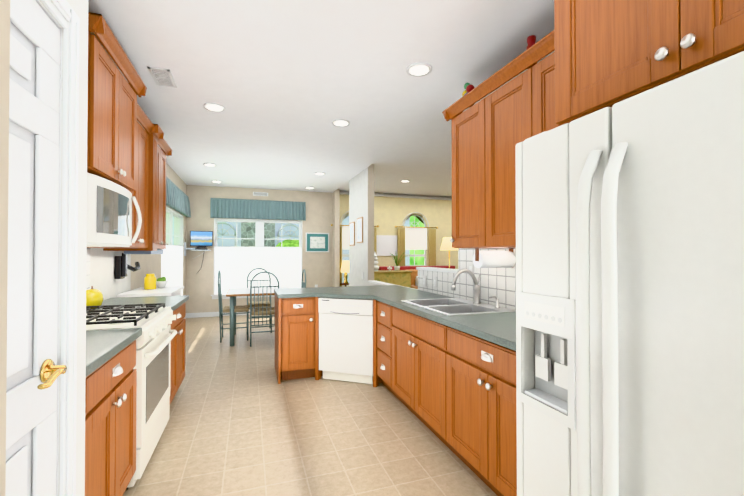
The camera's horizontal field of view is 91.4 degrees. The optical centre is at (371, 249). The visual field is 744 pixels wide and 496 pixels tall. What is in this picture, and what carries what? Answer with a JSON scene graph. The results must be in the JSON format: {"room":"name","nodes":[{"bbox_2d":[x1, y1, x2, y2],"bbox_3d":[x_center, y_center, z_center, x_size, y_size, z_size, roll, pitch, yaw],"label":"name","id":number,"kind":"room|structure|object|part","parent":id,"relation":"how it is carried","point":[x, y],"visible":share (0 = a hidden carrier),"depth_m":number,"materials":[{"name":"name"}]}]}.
{"room":"kitchen","nodes":[
{"label":"kitchen","id":0,"kind":"room"},
{"bbox_2d":[0,0,9,495],"bbox_3d":[-0.415,-0.043,0.295,0.129,2.740,0.120,0,-1,-19],"label":"door frame","id":1,"kind":"structure","parent":0,"point":[4,77],"depth_m":0.37,"materials":[{"name":"white wood"}]},
{"bbox_2d":[39,0,87,495],"bbox_3d":[-0.191,-0.068,-2.212,0.665,2.740,7.227,0,-1,-19],"label":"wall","id":2,"kind":"structure","parent":0,"point":[80,8],"depth_m":1.28,"materials":[{"name":"white paint"}]},
{"bbox_2d":[5,0,66,495],"bbox_3d":[-0.840,0.312,0.757,0.091,2.014,0.798,0,-1,-19],"label":"pantry door","id":3,"kind":"structure","parent":2,"relation":"in","point":[34,371],"depth_m":1.01,"materials":[{"name":"white wood"}]},
{"bbox_3d":[-0.933,0.354,1.042,0.086,0.068,0.198,0,-1,-19],"label":"handle","id":4,"kind":"part","parent":3,"relation":"part of","materials":[{"name":"gold metal"}]},
{"bbox_2d":[35,0,79,495],"bbox_3d":[-0.891,0.270,0.739,0.141,2.123,0.983,0,-1,-19],"label":"door frame","id":5,"kind":"structure","parent":2,"relation":"attached to","point":[64,14],"depth_m":1.16,"materials":[{"name":"white wood"}]},
{"bbox_2d":[90,163,186,313],"bbox_3d":[-1.655,-0.038,0.841,0.150,2.740,14.250,0,-1,-19],"label":"wall","id":6,"kind":"structure","parent":0,"point":[105,282],"depth_m":3.86,"materials":[{"name":"white paint"}]},
{"bbox_2d":[86,248,89,289],"bbox_3d":[-1.972,0.203,2.021,0.008,0.462,1.928,0,-1,-19],"label":"backsplash","id":7,"kind":"structure","parent":6,"relation":"attached to","point":[88,269],"depth_m":2.90,"materials":[{"name":"tile"}]},
{"bbox_2d":[87,12,146,191],"bbox_3d":[-1.816,-0.851,2.299,0.466,0.815,0.910,0,-1,-19],"label":"upper cabinet","id":8,"kind":"object","parent":6,"relation":"attached to","point":[113,93],"visible":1,"depth_m":2.23,"materials":[{"name":"brown wood"}]},
{"bbox_2d":[87,172,141,246],"bbox_3d":[-1.814,-0.224,2.292,0.470,0.396,0.803,0,-1,-19],"label":"over-the-range microwave","id":9,"kind":"object","parent":8,"relation":"attached to","point":[109,213],"visible":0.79,"depth_m":2.18,"materials":[{"name":"white glass"}]},
{"bbox_3d":[-1.686,-0.223,2.304,0.220,0.346,0.743,0,-1,-19],"label":"handle","id":10,"kind":"part","parent":9,"relation":"part of","materials":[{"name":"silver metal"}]},
{"bbox_2d":[87,107,150,250],"bbox_3d":[-2.108,-0.584,2.970,0.346,1.134,0.638,0,-1,-19],"label":"upper cabinet","id":11,"kind":"object","parent":6,"relation":"attached to","point":[149,193],"depth_m":3.20,"materials":[{"name":"brown wood"}]},
{"bbox_2d":[115,253,139,278],"bbox_3d":[-2.464,0.155,3.708,0.103,0.250,0.477,0,-1,-10],"label":"wall phone","id":12,"kind":"object","parent":6,"relation":"attached to","point":[122,266],"visible":0.92,"depth_m":3.50,"materials":[{"name":"black plastic"}]},
{"bbox_2d":[151,127,162,250],"bbox_3d":[-2.322,-0.578,3.603,0.346,1.134,0.360,0,-1,-19],"label":"upper cabinet","id":13,"kind":"object","parent":6,"relation":"attached to","point":[156,139],"depth_m":3.46,"materials":[{"name":"brown wood"}]},
{"bbox_2d":[163,151,166,248],"bbox_3d":[-2.393,-0.534,3.811,0.346,1.049,0.360,0,-1,-19],"label":"upper cabinet","id":14,"kind":"object","parent":6,"relation":"attached to","point":[164,152],"depth_m":3.97,"materials":[{"name":"brown wood"}]},
{"bbox_2d":[124,249,162,253],"bbox_3d":[-2.323,0.018,3.719,0.230,0.050,0.530,0,-1,-19],"label":"under-cabinet light","id":15,"kind":"object","parent":14,"relation":"attached to","point":[159,251],"visible":0.62,"depth_m":3.49,"materials":[{"name":"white plastic"}]},
{"bbox_2d":[161,244,182,294],"bbox_3d":[-3.417,0.405,6.232,0.024,0.989,1.850,0,-1,-19],"label":"window blind","id":16,"kind":"object","parent":6,"relation":"attached to","point":[172,264],"visible":0.54,"depth_m":6.22,"materials":[{"name":"white fabric"}]},
{"bbox_2d":[166,206,182,245],"bbox_3d":[-3.453,0.158,6.222,0.195,1.685,2.000,0,-1,-19],"label":"window","id":17,"kind":"structure","parent":6,"relation":"in","point":[178,225],"depth_m":6.67,"materials":[{"name":"white"}]},
{"bbox_2d":[166,176,190,216],"bbox_3d":[-3.424,-0.894,6.361,0.174,0.420,2.364,0,-1,-19],"label":"valance","id":18,"kind":"object","parent":6,"relation":"attached to","point":[177,198],"visible":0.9,"depth_m":6.12,"materials":[{"name":"fabric"}]},
{"bbox_2d":[123,314,496,495],"bbox_3d":[-0.177,1.387,1.327,3.370,0.100,14.350,0,-1,-19],"label":"floor","id":19,"kind":"structure","parent":0,"point":[242,421],"depth_m":2.62,"materials":[{"name":"tile"}]},
{"bbox_2d":[85,343,136,495],"bbox_3d":[-1.485,0.904,1.561,0.631,0.870,0.752,0,-1,-19],"label":"base cabinet","id":20,"kind":"object","parent":19,"relation":"on","point":[110,419],"depth_m":1.65,"materials":[{"name":"brown wood"}]},
{"bbox_2d":[86,328,141,378],"bbox_3d":[-1.473,0.449,1.568,0.657,0.040,0.755,0,-1,-19],"label":"countertop","id":21,"kind":"structure","parent":20,"relation":"on","point":[101,346],"depth_m":1.68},
{"bbox_2d":[86,303,176,490],"bbox_3d":[-1.691,0.873,2.325,0.699,0.948,0.810,0,-1,-19],"label":"range","id":22,"kind":"object","parent":19,"relation":"on","point":[153,321],"visible":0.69,"depth_m":2.25,"materials":[{"name":"white metal"}]},
{"bbox_2d":[94,303,185,403],"bbox_3d":[-2.002,0.919,3.086,0.631,0.870,0.817,0,-1,-19],"label":"base cabinet","id":23,"kind":"object","parent":19,"relation":"on","point":[177,374],"depth_m":3.17,"materials":[{"name":"brown wood"}]},
{"bbox_2d":[95,295,188,310],"bbox_3d":[-1.995,0.464,3.109,0.657,0.040,0.847,0,-1,-19],"label":"countertop","id":24,"kind":"structure","parent":23,"relation":"on","point":[173,302],"depth_m":3.20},
{"bbox_2d":[86,286,102,308],"bbox_3d":[-2.116,0.355,2.745,0.140,0.169,0.139,0,-1,-19],"label":"apple","id":25,"kind":"object","parent":24,"relation":"on","point":[94,297],"visible":0.73,"depth_m":2.71,"materials":[{"name":"yellow ceramic"}]},
{"bbox_2d":[117,286,183,296],"bbox_3d":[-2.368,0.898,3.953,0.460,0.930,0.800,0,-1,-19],"label":"cutting board","id":26,"kind":"object","parent":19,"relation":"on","point":[163,291],"visible":0.27,"depth_m":3.77,"materials":[{"name":"white"}]},
{"bbox_2d":[144,274,155,289],"bbox_3d":[-2.451,0.346,4.015,0.116,0.172,0.116,0,-1,-19],"label":"mason jar","id":27,"kind":"object","parent":26,"relation":"on","point":[149,281],"visible":1,"depth_m":3.97,"materials":[{"name":"yellow ceramic"}]},
{"bbox_2d":[156,277,167,287],"bbox_3d":[-2.445,0.372,4.217,0.136,0.124,0.136,0,-1,-19],"label":"potted plant","id":28,"kind":"object","parent":26,"relation":"on","point":[161,282],"visible":0.98,"depth_m":4.18,"materials":[{"name":"white ceramic"}]},
{"bbox_2d":[217,270,248,342],"bbox_3d":[-2.152,0.844,5.653,0.442,1.071,0.402,0,-1,-19],"label":"chair","id":29,"kind":"object","parent":19,"relation":"on","point":[225,310],"visible":1,"depth_m":5.53,"materials":[{"name":"green metal"}]},
{"bbox_3d":[-2.119,0.917,5.663,0.370,0.055,0.360,0,-1,-19],"label":"seat","id":30,"kind":"part","parent":29,"relation":"part of","materials":[{"name":"wicker"}]},
{"bbox_2d":[226,287,287,346],"bbox_3d":[-1.760,1.006,5.710,0.950,0.748,0.950,0,-1,-19],"label":"dining table","id":31,"kind":"object","parent":19,"relation":"on","point":[232,293],"visible":0.6,"depth_m":5.29,"materials":[{"name":"brown wood"}]},
{"bbox_2d":[247,268,271,332],"bbox_3d":[-1.930,0.850,6.214,0.402,1.071,0.442,0,-1,-19],"label":"chair","id":32,"kind":"object","parent":19,"relation":"on","point":[264,303],"visible":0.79,"depth_m":6.34,"materials":[{"name":"green metal"}]},
{"bbox_3d":[-1.919,0.922,6.180,0.360,0.055,0.370,0,-1,-19],"label":"seat","id":33,"kind":"part","parent":32,"relation":"part of","materials":[{"name":"wicker"}]},
{"bbox_2d":[250,271,278,346],"bbox_3d":[-1.600,0.842,5.396,0.402,1.071,0.442,0,-1,-19],"label":"chair","id":34,"kind":"object","parent":19,"relation":"on","point":[258,311],"visible":0.71,"depth_m":5.20,"materials":[{"name":"green metal"}]},
{"bbox_3d":[-1.611,0.915,5.429,0.360,0.055,0.370,0,-1,-19],"label":"seat","id":35,"kind":"part","parent":34,"relation":"part of","materials":[{"name":"wicker"}]},
{"bbox_2d":[274,293,321,383],"bbox_3d":[-0.834,0.929,4.036,0.439,0.870,0.625,0,-1,-19],"label":"base cabinet","id":36,"kind":"object","parent":19,"relation":"on","point":[296,334],"depth_m":3.77,"materials":[{"name":"brown wood"}]},
{"bbox_2d":[318,297,372,383],"bbox_3d":[-0.268,0.928,3.724,0.596,0.858,0.074,0,-1,18],"label":"dishwasher","id":37,"kind":"object","parent":36,"relation":"in","point":[345,339],"visible":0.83,"depth_m":3.70,"materials":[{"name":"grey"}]},
{"bbox_2d":[274,285,453,312],"bbox_3d":[-0.177,0.471,3.810,1.556,0.040,1.525,0,-1,-19],"label":"countertop","id":38,"kind":"structure","parent":36,"relation":"on","point":[293,300],"depth_m":3.77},
{"bbox_2d":[401,298,515,315],"bbox_3d":[0.644,0.526,2.870,0.560,0.182,0.800,0,-1,-19],"label":"sink","id":39,"kind":"object","parent":38,"relation":"in","point":[451,306],"visible":0.31,"depth_m":2.87,"materials":[{"name":"silver metal"}]},
{"bbox_2d":[451,269,480,303],"bbox_3d":[0.759,0.292,2.917,0.279,0.284,0.063,0,-1,-19],"label":"faucet","id":40,"kind":"object","parent":39,"relation":"on","point":[476,288],"visible":1,"depth_m":2.92,"materials":[{"name":"grey metal"}]},
{"bbox_2d":[489,296,499,307],"bbox_3d":[0.912,0.386,2.704,0.091,0.092,0.039,0,-1,-19],"label":"soap dispenser","id":41,"kind":"object","parent":39,"relation":"on","point":[497,302],"visible":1,"depth_m":2.70,"materials":[{"name":"grey metal"}]},
{"bbox_2d":[301,269,305,287],"bbox_3d":[-1.305,0.846,5.834,0.442,1.071,0.402,0,-1,-19],"label":"chair","id":42,"kind":"object","parent":19,"relation":"on","point":[303,284],"visible":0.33,"depth_m":5.92,"materials":[{"name":"green metal"}]},
{"bbox_2d":[373,305,453,389],"bbox_3d":[0.384,0.924,3.541,0.663,0.870,0.465,0,-1,-19],"label":"base cabinet","id":43,"kind":"object","parent":19,"relation":"on","point":[393,314],"depth_m":3.33,"materials":[{"name":"brown wood"}]},
{"bbox_2d":[390,321,437,436],"bbox_3d":[0.636,1.007,2.838,0.636,0.690,1.008,0,-1,-19],"label":"base cabinet","id":44,"kind":"object","parent":19,"relation":"on","point":[413,344],"depth_m":2.73,"materials":[{"name":"brown wood"}]},
{"bbox_2d":[438,325,516,495],"bbox_3d":[0.901,0.909,2.054,0.636,0.870,0.938,0,-1,-19],"label":"base cabinet","id":45,"kind":"object","parent":19,"relation":"on","point":[449,382],"depth_m":2.00,"materials":[{"name":"brown wood"}]},
{"bbox_2d":[438,313,515,352],"bbox_3d":[0.890,0.454,2.051,0.661,0.040,0.930,0,-1,-19],"label":"countertop","id":46,"kind":"structure","parent":45,"relation":"on","point":[496,328],"depth_m":2.09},
{"bbox_2d":[515,51,743,495],"bbox_3d":[1.068,0.438,1.125,0.886,1.755,0.910,0,-1,-19],"label":"refrigerator","id":47,"kind":"object","parent":19,"relation":"on","point":[630,296],"visible":1,"depth_m":0.98,"materials":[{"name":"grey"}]},
{"bbox_2d":[515,107,611,495],"bbox_3d":[0.672,0.406,1.263,0.092,1.660,0.396,0,-1,-19],"label":"freezer","id":48,"kind":"object","parent":47,"relation":"in","point":[550,164],"depth_m":1.26,"materials":[{"name":"white metal"}]},
{"bbox_2d":[88,0,553,196],"bbox_3d":[2.451,-1.499,2.245,8.920,0.210,14.350,0,-1,-19],"label":"ceiling","id":49,"kind":"structure","parent":0,"point":[285,83],"depth_m":2.94,"materials":[{"name":"white paint"}]},
{"bbox_2d":[147,66,176,87],"bbox_3d":[-1.676,-1.381,2.912,0.150,0.012,0.300,0,-1,-19],"label":"ceiling vent","id":50,"kind":"object","parent":49,"relation":"in","point":[162,77],"visible":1,"depth_m":2.90,"materials":[{"name":"white metal"}]},
{"bbox_2d":[203,163,216,166],"bbox_3d":[-2.576,-1.353,5.774,0.196,0.012,0.196,0,-1,-19],"label":"recessed light","id":51,"kind":"object","parent":49,"relation":"in","point":[209,164],"visible":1,"depth_m":5.73,"materials":[{"name":"white"}]},
{"bbox_2d":[203,103,225,111],"bbox_3d":[-1.518,-1.375,3.503,0.196,0.012,0.196,0,-1,-19],"label":"recessed light","id":52,"kind":"object","parent":49,"relation":"in","point":[215,107],"visible":0.96,"depth_m":3.49,"materials":[{"name":"white"}]},
{"bbox_2d":[314,172,324,174],"bbox_3d":[-0.922,-1.347,6.408,0.196,0.012,0.196,0,-1,-19],"label":"recessed light","id":53,"kind":"object","parent":49,"relation":"in","point":[319,173],"visible":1,"depth_m":6.37,"materials":[{"name":"white"}]},
{"bbox_2d":[332,119,349,126],"bbox_3d":[-0.335,-1.371,3.925,0.196,0.012,0.196,0,-1,-19],"label":"recessed light","id":54,"kind":"object","parent":49,"relation":"in","point":[340,122],"visible":1,"depth_m":3.90,"materials":[{"name":"white"}]},
{"bbox_2d":[406,62,431,76],"bbox_3d":[0.361,-1.383,2.788,0.196,0.012,0.196,0,-1,-19],"label":"recessed light","id":55,"kind":"object","parent":49,"relation":"in","point":[419,69],"visible":1,"depth_m":2.77,"materials":[{"name":"white"}]},
{"bbox_2d":[186,185,458,312],"bbox_3d":[0.214,0.011,8.917,8.870,2.800,0.150,0,-1,-19],"label":"wall","id":56,"kind":"structure","parent":0,"point":[390,213],"depth_m":8.30,"materials":[{"name":"beige paint"}]},
{"bbox_2d":[184,231,212,271],"bbox_3d":[-3.523,0.058,7.405,0.519,0.882,0.284,0,-1,-19],"label":"wall-mounted tv","id":57,"kind":"object","parent":56,"relation":"attached to","point":[201,240],"visible":1,"depth_m":7.35,"materials":[{"name":"black plastic"}]},
{"bbox_2d":[187,310,249,317],"bbox_3d":[-2.355,1.352,7.947,3.030,0.100,0.014,0,-1,-19],"label":"baseboard","id":58,"kind":"structure","parent":56,"relation":"attached to","point":[202,314],"depth_m":7.57,"materials":[{"name":"white wood"}]},
{"bbox_2d":[211,218,302,298],"bbox_3d":[-2.468,0.185,7.983,1.950,1.705,0.195,0,-1,-19],"label":"window","id":59,"kind":"structure","parent":56,"relation":"in","point":[259,232],"depth_m":7.96,"materials":[{"name":"white wood"}]},
{"bbox_2d":[215,246,300,293],"bbox_3d":[-2.456,0.431,7.944,1.800,1.009,0.024,0,-1,-19],"label":"window blind","id":60,"kind":"object","parent":59,"relation":"attached to","point":[235,266],"visible":0.89,"depth_m":7.92,"materials":[{"name":"white fabric"}]},
{"bbox_2d":[210,198,305,220],"bbox_3d":[-2.447,-0.878,7.928,1.979,0.420,0.174,0,-1,-19],"label":"valance","id":61,"kind":"object","parent":56,"relation":"attached to","point":[251,209],"visible":1,"depth_m":7.88,"materials":[{"name":"fabric"}]},
{"bbox_2d":[253,192,267,195],"bbox_3d":[-2.435,-1.223,7.945,0.320,0.080,0.013,0,-1,-19],"label":"air vent","id":62,"kind":"object","parent":56,"relation":"in","point":[260,194],"visible":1,"depth_m":7.94,"materials":[{"name":"white metal"}]},
{"bbox_2d":[306,233,328,251],"bbox_3d":[-1.249,-0.172,8.331,0.540,0.445,0.023,0,-1,-19],"label":"framed picture","id":63,"kind":"object","parent":56,"relation":"attached to","point":[317,242],"visible":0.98,"depth_m":8.32,"materials":[{"name":"white"}]},
{"bbox_2d":[340,211,348,285],"bbox_3d":[-0.425,-0.048,8.656,0.727,1.814,0.135,0,-1,-19],"label":"living room window","id":64,"kind":"structure","parent":56,"relation":"in","point":[345,255],"depth_m":8.60,"materials":[{"name":"white"}]},
{"bbox_2d":[342,226,348,248],"bbox_3d":[-0.409,-0.287,8.608,0.610,0.550,0.020,0,-1,-19],"label":"window blind","id":65,"kind":"object","parent":64,"relation":"attached to","point":[345,237],"visible":0.36,"depth_m":8.53,"materials":[{"name":"white"}]},
{"bbox_2d":[377,235,396,255],"bbox_3d":[0.352,-0.109,8.869,0.560,0.500,0.029,0,-1,-19],"label":"framed picture","id":66,"kind":"object","parent":56,"relation":"attached to","point":[386,245],"visible":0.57,"depth_m":8.86,"materials":[{"name":"white"}]},
{"bbox_2d":[340,191,451,199],"bbox_3d":[1.727,-1.340,9.326,5.350,0.090,0.070,0,-1,-19],"label":"crown molding","id":67,"kind":"structure","parent":56,"relation":"attached to","point":[405,196],"depth_m":9.02,"materials":[{"name":"white wood"}]},
{"bbox_2d":[402,212,428,265],"bbox_3d":[1.090,-0.043,9.169,0.727,1.814,0.135,0,-1,-19],"label":"living room window","id":68,"kind":"structure","parent":56,"relation":"in","point":[414,255],"depth_m":9.21,"materials":[{"name":"white"}]},
{"bbox_2d":[405,228,426,249],"bbox_3d":[1.107,-0.281,9.121,0.610,0.550,0.020,0,-1,-19],"label":"window blind","id":69,"kind":"object","parent":68,"relation":"attached to","point":[415,238],"visible":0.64,"depth_m":9.11,"materials":[{"name":"white fabric"}]},
{"bbox_2d":[395,226,437,228],"bbox_3d":[1.123,-0.567,9.077,1.180,0.050,0.050,0,-1,-19],"label":"curtain rod","id":70,"kind":"object","parent":56,"relation":"attached to","point":[417,227],"visible":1,"depth_m":9.07,"materials":[{"name":"gold metal"}]},
{"bbox_2d":[397,228,404,265],"bbox_3d":[0.723,0.424,8.930,0.204,1.935,0.047,0,-1,-19],"label":"curtain","id":71,"kind":"object","parent":70,"relation":"hanging from","point":[401,241],"visible":0.5,"depth_m":8.93,"materials":[{"name":"yellow fabric"}]},
{"bbox_2d":[429,229,435,265],"bbox_3d":[1.528,0.427,9.203,0.204,1.935,0.047,0,-1,-19],"label":"curtain","id":72,"kind":"object","parent":70,"relation":"hanging from","point":[432,247],"visible":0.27,"depth_m":9.20,"materials":[{"name":"yellow fabric"}]},
{"bbox_3d":[-0.393,-0.572,8.564,1.180,0.050,0.050,0,-1,-19],"label":"curtain rod","id":73,"kind":"object","parent":56,"relation":"attached to","visible":0},
{"bbox_2d":[339,226,341,286],"bbox_3d":[-0.793,0.419,8.417,0.204,1.935,0.047,0,-1,-19],"label":"curtain","id":74,"kind":"object","parent":73,"relation":"hanging from","point":[340,255],"visible":0.27,"depth_m":8.44,"materials":[{"name":"yellow fabric"}]},
{"bbox_2d":[374,227,376,260],"bbox_3d":[0.012,0.422,8.690,0.204,1.935,0.047,0,-1,-19],"label":"curtain","id":75,"kind":"object","parent":73,"relation":"hanging from","point":[375,239],"visible":0.04,"depth_m":8.71,"materials":[{"name":"yellow fabric"}]},
{"bbox_2d":[332,51,553,295],"bbox_3d":[1.391,-0.059,1.793,0.110,2.800,14.100,0,-1,-19],"label":"wall","id":76,"kind":"structure","parent":0,"point":[361,204],"depth_m":6.38,"materials":[{"name":"white paint"}]},
{"bbox_2d":[349,222,354,245],"bbox_3d":[-0.373,-0.299,6.794,0.023,0.440,0.320,0,-1,-19],"label":"framed picture","id":77,"kind":"object","parent":76,"relation":"attached to","point":[351,233],"depth_m":6.74,"materials":[{"name":"brown wood"}]},
{"bbox_2d":[357,217,362,242],"bbox_3d":[-0.212,-0.344,6.321,0.023,0.440,0.320,0,-1,-19],"label":"framed picture","id":78,"kind":"object","parent":76,"relation":"attached to","point":[360,230],"depth_m":6.25,"materials":[{"name":"brown wood"}]},
{"bbox_2d":[368,267,457,289],"bbox_3d":[0.419,0.355,4.659,0.150,0.310,2.720,0,-1,-19],"label":"trim","id":79,"kind":"structure","parent":76,"relation":"on","point":[447,270],"depth_m":3.93,"materials":[{"name":"white"}]},
{"bbox_2d":[450,102,473,247],"bbox_3d":[0.859,-0.518,2.645,0.346,1.005,0.496,0,-1,-19],"label":"upper cabinet","id":80,"kind":"object","parent":76,"relation":"attached to","point":[462,123],"depth_m":2.68,"materials":[{"name":"brown wood"}]},
{"bbox_2d":[462,83,473,106],"bbox_3d":[0.728,-1.180,2.748,0.090,0.180,0.117,0,-1,-19],"label":"decorative figurine","id":81,"kind":"object","parent":80,"relation":"on","point":[468,87],"visible":0.46,"depth_m":2.72,"materials":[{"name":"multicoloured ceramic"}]},
{"bbox_2d":[473,248,515,267],"bbox_3d":[0.883,0.059,2.623,0.302,0.142,0.120,0,-1,-19],"label":"paper towel holder","id":82,"kind":"object","parent":80,"relation":"attached to","point":[494,259],"visible":0.98,"depth_m":2.58,"materials":[{"name":"white paper"}]},
{"bbox_2d":[418,248,515,309],"bbox_3d":[0.940,0.215,2.939,0.008,0.455,2.575,0,-1,-19],"label":"backsplash","id":83,"kind":"structure","parent":76,"relation":"attached to","point":[500,283],"depth_m":3.06,"materials":[{"name":"tile"}]},
{"bbox_2d":[423,276,426,286],"bbox_3d":[0.576,0.343,3.984,0.010,0.120,0.080,0,-1,-19],"label":"electrical outlet","id":84,"kind":"object","parent":83,"relation":"attached to","point":[424,281],"visible":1,"depth_m":3.97,"materials":[{"name":"white plastic"}]},
{"bbox_2d":[433,277,436,288],"bbox_3d":[0.653,0.341,3.757,0.010,0.120,0.080,0,-1,-19],"label":"electrical outlet","id":85,"kind":"object","parent":83,"relation":"attached to","point":[434,282],"visible":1,"depth_m":3.75,"materials":[{"name":"white plastic"}]},
{"bbox_2d":[468,263,473,276],"bbox_3d":[0.858,0.175,3.152,0.010,0.120,0.080,0,-1,-19],"label":"electrical outlet","id":86,"kind":"object","parent":83,"relation":"attached to","point":[471,266],"visible":0.61,"depth_m":3.14,"materials":[{"name":"white plastic"}]},
{"bbox_2d":[474,46,558,247],"bbox_3d":[1.041,-0.523,2.108,0.346,1.005,0.921,0,-1,-19],"label":"upper cabinet","id":87,"kind":"object","parent":76,"relation":"attached to","point":[490,131],"depth_m":2.24,"materials":[{"name":"brown wood"}]},
{"bbox_2d":[526,35,536,68],"bbox_3d":[0.954,-1.183,2.174,0.060,0.175,0.060,0,-1,-19],"label":"decorative vase","id":88,"kind":"object","parent":87,"relation":"on","point":[531,40],"visible":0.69,"depth_m":2.15,"materials":[{"name":"red ceramic"}]},
{"bbox_2d":[554,0,743,125],"bbox_3d":[1.182,-0.877,1.171,0.681,0.705,1.050,0,-1,-19],"label":"upper cabinet","id":89,"kind":"object","parent":76,"relation":"attached to","point":[609,53],"visible":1,"depth_m":1.23,"materials":[{"name":"brown wood"}]},
{"bbox_3d":[2.845,1.436,6.309,5.550,0.100,6.850,0,-1,-19],"label":"floor","id":90,"kind":"structure","parent":0,"visible":0},
{"bbox_2d":[374,270,411,287],"bbox_3d":[0.239,0.911,7.385,1.040,0.970,0.490,0,-1,-19],"label":"console","id":91,"kind":"object","parent":90,"relation":"on","point":[401,277],"visible":0.06,"depth_m":7.23,"materials":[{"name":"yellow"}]},
{"bbox_2d":[374,252,378,270],"bbox_3d":[0.058,0.229,7.304,0.180,0.392,0.177,0,-1,-19],"label":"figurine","id":92,"kind":"object","parent":91,"relation":"on","point":[376,267],"visible":0.75,"depth_m":7.25,"materials":[{"name":"white ceramic"}]},
{"bbox_2d":[390,251,404,270],"bbox_3d":[0.544,0.227,7.606,0.447,0.400,0.443,0,-1,-19],"label":"potted plant","id":93,"kind":"object","parent":91,"relation":"on","point":[396,267],"visible":0.98,"depth_m":7.53,"materials":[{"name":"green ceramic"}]},
{"bbox_2d":[406,270,417,288],"bbox_3d":[1.163,0.908,7.540,0.750,0.980,0.750,0,-1,-19],"label":"armchair","id":94,"kind":"object","parent":90,"relation":"on","point":[414,279],"visible":0.02,"depth_m":7.66,"materials":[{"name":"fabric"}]},
{"bbox_2d":[378,266,454,269],"bbox_3d":[1.197,0.898,8.517,2.000,1.020,0.900,0,-1,-19],"label":"sofa","id":95,"kind":"object","parent":90,"relation":"on","point":[404,267],"visible":0.1,"depth_m":8.63,"materials":[{"name":"red fabric"}]},
{"bbox_2d":[440,237,457,267],"bbox_3d":[1.717,0.563,8.074,0.400,1.680,0.394,0,-1,-19],"label":"floor lamp","id":96,"kind":"object","parent":90,"relation":"on","point":[446,244],"visible":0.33,"depth_m":7.95,"materials":[{"name":"beige fabric"}]},
{"bbox_3d":[-0.598,1.083,8.267,0.260,0.645,0.260,0,-1,-19],"label":"side table","id":97,"kind":"object","parent":90,"relation":"on","visible":0},
{"bbox_2d":[341,261,348,283],"bbox_3d":[-0.599,0.502,8.273,0.240,0.514,0.236,0,-1,-19],"label":"light","id":98,"kind":"object","parent":97,"relation":"on","point":[345,267],"visible":1,"depth_m":8.20,"materials":[{"name":"gold metal"}]},
{"label":"outside","id":99,"kind":"structure","parent":0,"visible":0},
{"bbox_3d":[1.669,1.542,10.952,70.000,0.019,60.000,0,-1,-19],"label":"ground","id":100,"kind":"structure","parent":99,"visible":0},
{"bbox_2d":[275,240,298,246],"bbox_3d":[-2.531,0.581,11.912,1.831,1.919,1.512,0,-1,-19],"label":"bush","id":101,"kind":"object","parent":100,"relation":"on","point":[290,243],"visible":0.15,"depth_m":11.46,"materials":[{"name":"green plant"}]},
{"bbox_2d":[172,216,409,282],"bbox_3d":[-4.165,-2.002,12.627,12.000,7.100,0.650,0,-1,-19],"label":"sky","id":102,"kind":"structure","parent":100,"relation":"on","point":[247,230],"depth_m":12.47,"materials":[{"name":"white"}]},
{"bbox_2d":[410,216,423,264],"bbox_3d":[-0.699,-3.026,10.195,23.000,9.100,30.000,0,-1,-19],"label":"trees","id":103,"kind":"object","parent":100,"relation":"on","point":[419,260],"depth_m":15.76,"materials":[{"name":"green plant"}]}
]}

